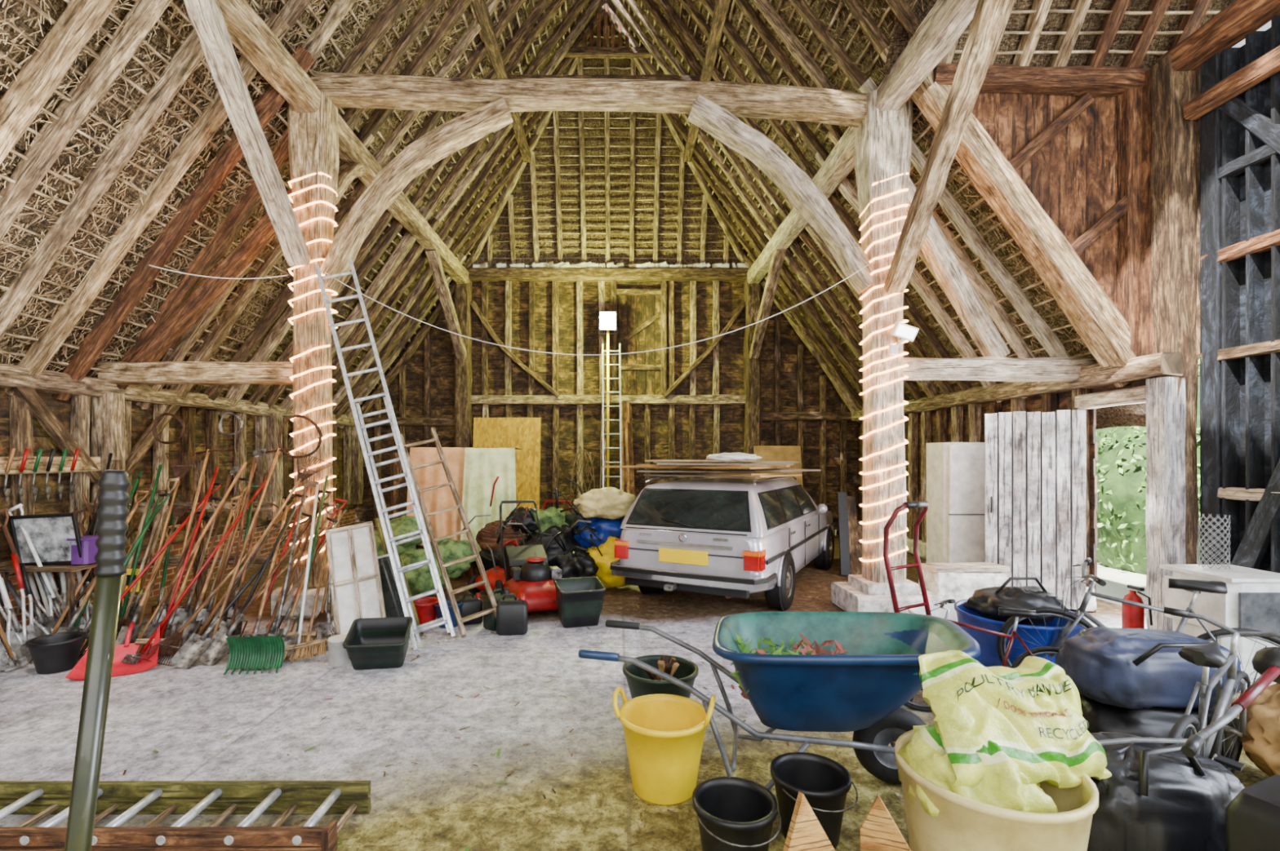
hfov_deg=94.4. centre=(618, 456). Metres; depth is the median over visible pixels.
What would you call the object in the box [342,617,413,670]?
catcher
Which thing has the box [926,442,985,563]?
fridge
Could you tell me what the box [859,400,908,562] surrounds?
light
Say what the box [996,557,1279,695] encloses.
bicycle
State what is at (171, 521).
fork
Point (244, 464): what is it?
rake
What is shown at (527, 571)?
lawn mower
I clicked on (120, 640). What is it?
tool
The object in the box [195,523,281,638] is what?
fork
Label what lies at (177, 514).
rake
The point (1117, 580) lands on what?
ground
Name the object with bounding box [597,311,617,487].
light
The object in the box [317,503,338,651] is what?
tool
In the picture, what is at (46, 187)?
roof
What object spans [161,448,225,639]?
rake
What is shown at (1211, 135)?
wall
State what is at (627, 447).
planks
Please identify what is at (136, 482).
rake
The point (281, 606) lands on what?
tool
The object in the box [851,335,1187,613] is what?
wall
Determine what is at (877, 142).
frame
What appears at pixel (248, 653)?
rake
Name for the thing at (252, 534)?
rake
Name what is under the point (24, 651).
loppers
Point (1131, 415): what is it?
ceiling
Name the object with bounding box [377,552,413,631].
glass panel
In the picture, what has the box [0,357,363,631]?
wall
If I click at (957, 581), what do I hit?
stone plinth
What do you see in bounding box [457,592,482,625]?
jerry can
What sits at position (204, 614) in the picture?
shovel
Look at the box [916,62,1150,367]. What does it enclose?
wall cheek
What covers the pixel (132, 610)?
tool
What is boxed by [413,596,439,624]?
bucket
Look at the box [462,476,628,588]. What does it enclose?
heap
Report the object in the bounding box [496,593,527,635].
jerry can
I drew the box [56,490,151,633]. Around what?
tool
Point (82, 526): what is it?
tool
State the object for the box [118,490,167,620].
shovel
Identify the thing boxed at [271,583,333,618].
stone plinth
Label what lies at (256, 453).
tool
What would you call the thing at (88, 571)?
push broom
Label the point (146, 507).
push broom
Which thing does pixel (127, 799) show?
wooden ladder
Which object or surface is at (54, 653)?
bucket
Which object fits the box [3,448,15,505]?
tool
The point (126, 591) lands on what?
fork
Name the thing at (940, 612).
stone blocks
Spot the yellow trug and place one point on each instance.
(664, 734)
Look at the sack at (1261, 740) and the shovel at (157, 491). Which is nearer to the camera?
the sack at (1261, 740)
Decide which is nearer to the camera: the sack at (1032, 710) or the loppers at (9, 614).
the sack at (1032, 710)
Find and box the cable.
[148,262,871,355]
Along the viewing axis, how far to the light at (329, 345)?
6.46 m
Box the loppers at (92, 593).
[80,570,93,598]
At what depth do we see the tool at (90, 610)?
5.79 m
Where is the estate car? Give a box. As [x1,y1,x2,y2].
[609,476,836,611]
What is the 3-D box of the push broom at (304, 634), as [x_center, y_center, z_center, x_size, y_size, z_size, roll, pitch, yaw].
[-3.065,0.981,5.830,0.323,1.537,1.160,0,0,-18]
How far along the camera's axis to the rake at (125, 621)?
5.56 m
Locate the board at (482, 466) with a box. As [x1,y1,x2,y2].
[460,448,522,552]
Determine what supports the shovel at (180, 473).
on the floor
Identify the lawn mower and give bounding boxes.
[467,499,571,595]
[494,500,561,612]
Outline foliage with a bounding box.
[1095,355,1199,574]
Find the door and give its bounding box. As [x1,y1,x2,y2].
[984,409,1085,609]
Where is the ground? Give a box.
[1095,559,1146,613]
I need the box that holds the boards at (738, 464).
[602,452,821,478]
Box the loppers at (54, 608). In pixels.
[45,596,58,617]
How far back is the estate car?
6.50 m
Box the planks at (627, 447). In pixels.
[621,400,635,516]
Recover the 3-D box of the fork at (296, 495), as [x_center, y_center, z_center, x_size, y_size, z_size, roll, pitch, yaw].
[-3.467,1.077,5.827,0.189,1.347,1.117,0,0,10]
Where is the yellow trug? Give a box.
[612,686,715,805]
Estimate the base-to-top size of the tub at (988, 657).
0.500 m
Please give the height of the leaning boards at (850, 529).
1.214 m
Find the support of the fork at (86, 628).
on the floor
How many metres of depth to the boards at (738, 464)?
6.86 m
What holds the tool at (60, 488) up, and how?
hanging from the wall at (100, 419)
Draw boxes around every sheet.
[406,447,465,546]
[472,417,541,510]
[753,445,803,487]
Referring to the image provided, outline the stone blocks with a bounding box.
[907,602,957,622]
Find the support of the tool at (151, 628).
on the floor
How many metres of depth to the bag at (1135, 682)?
3.32 m
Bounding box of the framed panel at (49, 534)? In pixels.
[8,512,81,565]
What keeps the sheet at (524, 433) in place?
on the floor
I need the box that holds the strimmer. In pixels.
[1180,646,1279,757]
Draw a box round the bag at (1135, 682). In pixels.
[1055,626,1240,758]
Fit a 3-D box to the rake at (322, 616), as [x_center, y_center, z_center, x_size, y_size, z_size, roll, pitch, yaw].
[-2.966,1.169,5.862,0.381,1.161,1.256,0,0,-23]
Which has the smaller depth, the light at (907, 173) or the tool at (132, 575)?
the tool at (132, 575)
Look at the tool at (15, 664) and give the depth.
4.86 m
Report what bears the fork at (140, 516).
on the floor
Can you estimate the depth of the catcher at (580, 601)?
6.03 m
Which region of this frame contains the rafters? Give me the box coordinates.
[0,0,1212,428]
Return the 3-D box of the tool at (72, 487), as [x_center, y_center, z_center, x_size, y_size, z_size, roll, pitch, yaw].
[-5.605,0.188,6.101,0.080,0.523,0.049,0,0,-41]
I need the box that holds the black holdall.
[963,577,1069,625]
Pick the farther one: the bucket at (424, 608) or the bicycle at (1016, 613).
the bucket at (424, 608)
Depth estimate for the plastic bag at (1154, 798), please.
2.22 m
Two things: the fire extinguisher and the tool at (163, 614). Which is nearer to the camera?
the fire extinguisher
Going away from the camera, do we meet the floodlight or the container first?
the container
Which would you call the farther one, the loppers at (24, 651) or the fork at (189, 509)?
the fork at (189, 509)
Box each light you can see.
[288,172,337,328]
[289,344,336,563]
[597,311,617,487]
[858,172,908,395]
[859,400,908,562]
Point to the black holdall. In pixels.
(986, 602)
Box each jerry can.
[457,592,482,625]
[483,587,514,631]
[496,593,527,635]
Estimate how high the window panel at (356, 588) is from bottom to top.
1.080 m
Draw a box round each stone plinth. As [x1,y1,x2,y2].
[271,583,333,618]
[831,562,1009,613]
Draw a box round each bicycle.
[903,599,1060,712]
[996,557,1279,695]
[1163,606,1279,774]
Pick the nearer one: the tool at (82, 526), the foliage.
the tool at (82, 526)
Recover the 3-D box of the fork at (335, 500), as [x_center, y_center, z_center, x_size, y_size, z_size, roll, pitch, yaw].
[-3.066,1.105,5.902,0.191,1.290,1.060,0,0,10]
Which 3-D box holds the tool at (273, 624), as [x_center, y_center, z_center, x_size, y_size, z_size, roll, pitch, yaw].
[-3.100,1.057,5.705,0.179,1.387,1.338,0,0,-4]
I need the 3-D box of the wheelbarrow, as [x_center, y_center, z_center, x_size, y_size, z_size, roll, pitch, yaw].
[0.837,1.333,3.315,2.020,0.835,0.876,0,0,13]
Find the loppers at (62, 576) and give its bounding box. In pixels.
[27,572,66,620]
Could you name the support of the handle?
on the floor
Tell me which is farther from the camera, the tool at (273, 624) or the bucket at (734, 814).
the tool at (273, 624)
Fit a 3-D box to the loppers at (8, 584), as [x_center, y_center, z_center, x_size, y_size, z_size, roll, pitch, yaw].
[-5.173,1.388,5.306,0.644,0.725,0.196,0,0,17]
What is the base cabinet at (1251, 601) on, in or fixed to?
on the floor
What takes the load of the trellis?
on the floor
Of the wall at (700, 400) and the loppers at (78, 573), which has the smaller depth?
the loppers at (78, 573)
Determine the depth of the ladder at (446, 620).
5.75 m
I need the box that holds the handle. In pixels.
[64,470,130,850]
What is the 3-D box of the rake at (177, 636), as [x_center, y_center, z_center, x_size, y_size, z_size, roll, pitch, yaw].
[-3.740,1.114,5.627,0.417,1.272,1.461,0,0,13]
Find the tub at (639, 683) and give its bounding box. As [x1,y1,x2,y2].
[622,654,698,698]
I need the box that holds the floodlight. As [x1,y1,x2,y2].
[887,321,919,355]
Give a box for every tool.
[0,507,57,637]
[0,575,36,659]
[0,622,28,672]
[0,640,10,671]
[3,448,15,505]
[7,503,79,631]
[17,448,29,503]
[31,448,43,502]
[33,488,100,623]
[33,572,49,617]
[44,448,55,502]
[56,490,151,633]
[57,448,67,500]
[69,448,79,499]
[72,508,122,608]
[81,494,146,625]
[84,506,128,620]
[115,464,162,637]
[115,524,180,645]
[121,480,266,664]
[125,476,141,536]
[128,478,178,625]
[142,509,207,639]
[151,515,206,638]
[170,497,226,635]
[192,466,241,614]
[204,469,306,631]
[208,516,337,638]
[222,448,266,621]
[222,485,260,635]
[226,506,295,654]
[241,538,302,671]
[251,481,319,634]
[259,489,331,636]
[265,509,346,628]
[273,472,309,635]
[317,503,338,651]
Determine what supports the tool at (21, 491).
hanging from the wall at (100, 419)
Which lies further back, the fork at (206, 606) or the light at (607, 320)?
the light at (607, 320)
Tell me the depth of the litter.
3.63 m
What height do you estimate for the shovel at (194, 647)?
1.163 m
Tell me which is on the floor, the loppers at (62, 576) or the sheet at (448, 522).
the loppers at (62, 576)
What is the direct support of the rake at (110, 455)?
on the floor
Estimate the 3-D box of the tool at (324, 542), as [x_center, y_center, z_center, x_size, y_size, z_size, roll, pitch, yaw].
[-3.105,1.158,5.784,0.140,1.184,1.132,0,0,22]
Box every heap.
[373,515,475,596]
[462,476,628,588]
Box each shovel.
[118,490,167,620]
[168,512,311,669]
[177,495,242,651]
[195,478,253,624]
[200,502,328,666]
[268,527,326,662]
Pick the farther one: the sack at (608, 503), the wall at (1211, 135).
the sack at (608, 503)
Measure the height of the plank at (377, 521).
1.071 m
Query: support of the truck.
on the floor
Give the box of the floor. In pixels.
[0,535,1269,850]
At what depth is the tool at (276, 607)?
5.48 m
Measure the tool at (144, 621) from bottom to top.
1.352 m
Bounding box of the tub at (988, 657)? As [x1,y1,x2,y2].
[954,599,1087,666]
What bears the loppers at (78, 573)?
on the floor
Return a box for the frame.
[97,0,1097,587]
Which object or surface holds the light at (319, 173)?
attached to the frame
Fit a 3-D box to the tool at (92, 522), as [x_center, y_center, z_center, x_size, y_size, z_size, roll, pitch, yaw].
[-5.330,1.043,5.790,0.172,1.414,0.805,0,0,3]
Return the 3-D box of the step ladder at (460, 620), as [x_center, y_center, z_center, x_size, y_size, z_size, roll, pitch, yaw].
[-1.810,0.709,6.250,0.399,2.083,1.585,0,0,-44]
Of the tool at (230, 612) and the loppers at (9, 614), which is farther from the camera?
the tool at (230, 612)
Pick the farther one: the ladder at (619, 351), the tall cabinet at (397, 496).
the ladder at (619, 351)
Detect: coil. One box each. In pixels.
[152,413,185,444]
[218,412,244,436]
[277,414,322,458]
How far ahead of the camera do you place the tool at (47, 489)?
5.83 m
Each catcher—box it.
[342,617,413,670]
[553,576,606,628]
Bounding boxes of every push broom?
[50,499,130,634]
[120,471,157,626]
[134,466,218,657]
[198,463,257,635]
[283,542,328,662]
[285,475,328,643]
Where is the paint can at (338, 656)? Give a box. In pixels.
[328,634,351,666]
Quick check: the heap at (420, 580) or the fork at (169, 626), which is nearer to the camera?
the fork at (169, 626)
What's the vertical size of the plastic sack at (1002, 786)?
0.547 m
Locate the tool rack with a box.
[83,459,279,608]
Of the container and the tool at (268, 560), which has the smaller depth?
the container
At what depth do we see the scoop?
4.93 m
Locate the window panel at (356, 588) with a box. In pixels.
[324,521,386,635]
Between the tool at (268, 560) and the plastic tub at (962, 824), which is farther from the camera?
the tool at (268, 560)
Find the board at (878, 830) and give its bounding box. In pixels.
[859,793,911,850]
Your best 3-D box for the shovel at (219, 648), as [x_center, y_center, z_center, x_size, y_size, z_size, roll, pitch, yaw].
[-3.274,1.123,5.606,0.240,1.255,1.443,0,0,10]
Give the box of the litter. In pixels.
[122,579,1259,850]
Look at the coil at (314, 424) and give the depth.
6.30 m
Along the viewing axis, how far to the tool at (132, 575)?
5.80 m
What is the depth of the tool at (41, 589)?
5.46 m
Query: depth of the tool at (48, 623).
5.25 m
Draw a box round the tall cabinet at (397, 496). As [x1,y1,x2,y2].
[390,452,479,577]
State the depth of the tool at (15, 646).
5.03 m
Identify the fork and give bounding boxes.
[76,493,171,657]
[77,483,222,661]
[80,505,163,649]
[82,488,99,625]
[151,494,181,624]
[158,515,212,655]
[164,508,198,608]
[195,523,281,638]
[202,504,241,608]
[224,493,308,636]
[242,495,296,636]
[278,498,347,631]
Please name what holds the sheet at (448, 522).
on the tall cabinet at (397, 496)
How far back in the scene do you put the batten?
7.06 m
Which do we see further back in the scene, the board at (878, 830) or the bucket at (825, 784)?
the bucket at (825, 784)
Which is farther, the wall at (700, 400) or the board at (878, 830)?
the wall at (700, 400)
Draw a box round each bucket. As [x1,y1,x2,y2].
[25,631,86,675]
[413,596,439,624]
[692,777,781,850]
[769,752,857,849]
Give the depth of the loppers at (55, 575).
5.68 m
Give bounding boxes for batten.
[0,0,1220,412]
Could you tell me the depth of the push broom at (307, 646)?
5.07 m
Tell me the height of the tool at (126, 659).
1.492 m
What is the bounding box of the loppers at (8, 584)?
[4,572,53,635]
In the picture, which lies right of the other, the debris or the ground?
the ground
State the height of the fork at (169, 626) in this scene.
1.157 m
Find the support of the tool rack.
on the floor
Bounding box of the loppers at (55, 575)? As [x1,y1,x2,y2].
[52,569,90,631]
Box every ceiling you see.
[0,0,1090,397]
[0,0,1235,429]
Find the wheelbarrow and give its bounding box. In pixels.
[577,611,980,790]
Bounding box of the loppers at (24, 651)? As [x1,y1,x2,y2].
[0,553,31,664]
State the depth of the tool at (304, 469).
5.82 m
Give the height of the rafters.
7.837 m
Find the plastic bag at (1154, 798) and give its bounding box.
[1086,732,1244,850]
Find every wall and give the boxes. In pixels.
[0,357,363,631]
[354,261,857,535]
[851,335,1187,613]
[1141,0,1279,631]
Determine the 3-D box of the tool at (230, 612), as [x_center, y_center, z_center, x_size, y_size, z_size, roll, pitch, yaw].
[-3.767,1.027,5.934,0.179,1.446,0.498,0,0,-7]
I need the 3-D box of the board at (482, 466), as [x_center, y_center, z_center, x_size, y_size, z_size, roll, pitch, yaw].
[-1.811,0.620,8.591,0.806,1.472,0.882,0,0,0]
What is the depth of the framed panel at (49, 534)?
5.44 m
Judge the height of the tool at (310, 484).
1.488 m
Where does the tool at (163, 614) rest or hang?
on the floor
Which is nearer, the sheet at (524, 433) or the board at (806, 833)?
the board at (806, 833)
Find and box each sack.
[573,487,636,519]
[895,724,1057,839]
[918,650,1111,788]
[1239,683,1279,777]
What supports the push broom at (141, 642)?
on the floor
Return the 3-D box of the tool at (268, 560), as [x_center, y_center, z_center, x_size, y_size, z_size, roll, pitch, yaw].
[-3.372,1.128,5.584,0.128,1.244,0.868,0,0,19]
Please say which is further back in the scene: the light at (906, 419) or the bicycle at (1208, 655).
the light at (906, 419)
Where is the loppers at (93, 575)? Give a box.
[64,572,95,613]
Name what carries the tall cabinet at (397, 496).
on the floor
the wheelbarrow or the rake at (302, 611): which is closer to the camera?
the wheelbarrow
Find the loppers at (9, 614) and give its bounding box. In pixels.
[0,577,16,670]
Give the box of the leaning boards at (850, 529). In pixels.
[836,492,862,575]
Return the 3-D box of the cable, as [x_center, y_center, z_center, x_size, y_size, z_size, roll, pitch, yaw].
[-0.950,-1.600,6.403,7.383,1.009,0.568,0,0,-5]
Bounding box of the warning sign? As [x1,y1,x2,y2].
[122,568,141,591]
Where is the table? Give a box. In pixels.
[0,562,97,643]
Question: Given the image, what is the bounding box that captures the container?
[1226,775,1279,850]
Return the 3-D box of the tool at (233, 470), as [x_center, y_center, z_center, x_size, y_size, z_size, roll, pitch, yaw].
[-4.035,0.931,5.910,0.140,1.646,0.631,0,0,7]
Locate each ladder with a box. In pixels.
[0,780,370,850]
[314,258,455,650]
[400,426,497,637]
[601,343,622,489]
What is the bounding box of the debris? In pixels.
[640,656,679,680]
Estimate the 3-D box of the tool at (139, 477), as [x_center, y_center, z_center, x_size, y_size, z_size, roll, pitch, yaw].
[-4.989,0.982,5.914,0.140,1.537,0.518,0,0,0]
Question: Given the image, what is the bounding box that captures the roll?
[1198,513,1231,569]
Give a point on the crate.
(89, 549)
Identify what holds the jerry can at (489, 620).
on the floor
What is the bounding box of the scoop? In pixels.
[65,622,159,680]
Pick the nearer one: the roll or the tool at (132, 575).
the roll
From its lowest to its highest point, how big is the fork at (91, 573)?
1.437 m
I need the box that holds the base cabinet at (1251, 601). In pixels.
[1159,564,1279,686]
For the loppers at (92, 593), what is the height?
0.826 m
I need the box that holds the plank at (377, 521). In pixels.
[374,517,423,638]
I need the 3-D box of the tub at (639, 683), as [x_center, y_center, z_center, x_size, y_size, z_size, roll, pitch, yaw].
[0.280,1.580,3.950,0.503,0.340,0.503,0,0,0]
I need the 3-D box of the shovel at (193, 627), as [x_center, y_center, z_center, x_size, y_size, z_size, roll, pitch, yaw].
[-3.837,1.075,5.605,0.228,1.351,0.858,0,0,0]
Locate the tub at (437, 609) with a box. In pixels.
[433,599,463,628]
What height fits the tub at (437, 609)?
0.240 m
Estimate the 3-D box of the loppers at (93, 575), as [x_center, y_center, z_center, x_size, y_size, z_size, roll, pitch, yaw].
[-5.261,1.419,5.871,0.469,0.663,0.218,0,0,25]
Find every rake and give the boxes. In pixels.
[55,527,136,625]
[73,471,142,656]
[75,453,112,608]
[84,520,158,651]
[128,503,293,666]
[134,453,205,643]
[136,488,207,625]
[137,462,247,639]
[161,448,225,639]
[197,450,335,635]
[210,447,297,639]
[222,635,284,675]
[229,472,267,635]
[288,484,319,660]
[307,510,342,640]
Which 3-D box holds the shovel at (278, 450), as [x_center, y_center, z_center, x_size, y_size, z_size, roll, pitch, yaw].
[-3.595,0.834,5.670,0.344,1.848,1.362,0,0,0]
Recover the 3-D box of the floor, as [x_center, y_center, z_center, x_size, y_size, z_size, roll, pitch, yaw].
[-0.300,1.850,5.500,12.400,0.200,17.000,0,0,0]
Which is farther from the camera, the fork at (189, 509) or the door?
the door
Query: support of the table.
on the floor
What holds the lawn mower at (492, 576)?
on the floor
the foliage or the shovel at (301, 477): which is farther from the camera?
the foliage
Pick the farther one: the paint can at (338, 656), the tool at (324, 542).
the tool at (324, 542)
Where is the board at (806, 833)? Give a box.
[782,791,835,850]
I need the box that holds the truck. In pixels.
[883,501,931,690]
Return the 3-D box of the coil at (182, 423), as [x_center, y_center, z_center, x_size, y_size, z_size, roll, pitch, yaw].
[-4.945,-0.303,6.515,0.345,0.348,0.044,0,0,0]
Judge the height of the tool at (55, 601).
1.311 m
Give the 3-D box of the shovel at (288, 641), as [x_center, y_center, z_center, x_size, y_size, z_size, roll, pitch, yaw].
[-2.976,1.245,5.556,0.239,1.010,1.349,0,0,-11]
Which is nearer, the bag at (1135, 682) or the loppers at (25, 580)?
the bag at (1135, 682)
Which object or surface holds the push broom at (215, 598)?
on the floor
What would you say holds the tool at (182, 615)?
on the floor
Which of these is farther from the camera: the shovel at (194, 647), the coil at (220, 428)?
the coil at (220, 428)
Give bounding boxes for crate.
[66,535,97,564]
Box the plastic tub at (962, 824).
[894,729,1098,850]
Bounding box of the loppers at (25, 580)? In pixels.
[0,563,33,627]
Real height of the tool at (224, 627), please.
1.110 m
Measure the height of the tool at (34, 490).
0.523 m
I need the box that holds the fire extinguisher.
[1121,584,1152,628]
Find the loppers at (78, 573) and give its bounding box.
[45,570,84,631]
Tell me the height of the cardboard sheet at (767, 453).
1.965 m
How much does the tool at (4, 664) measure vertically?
1.332 m

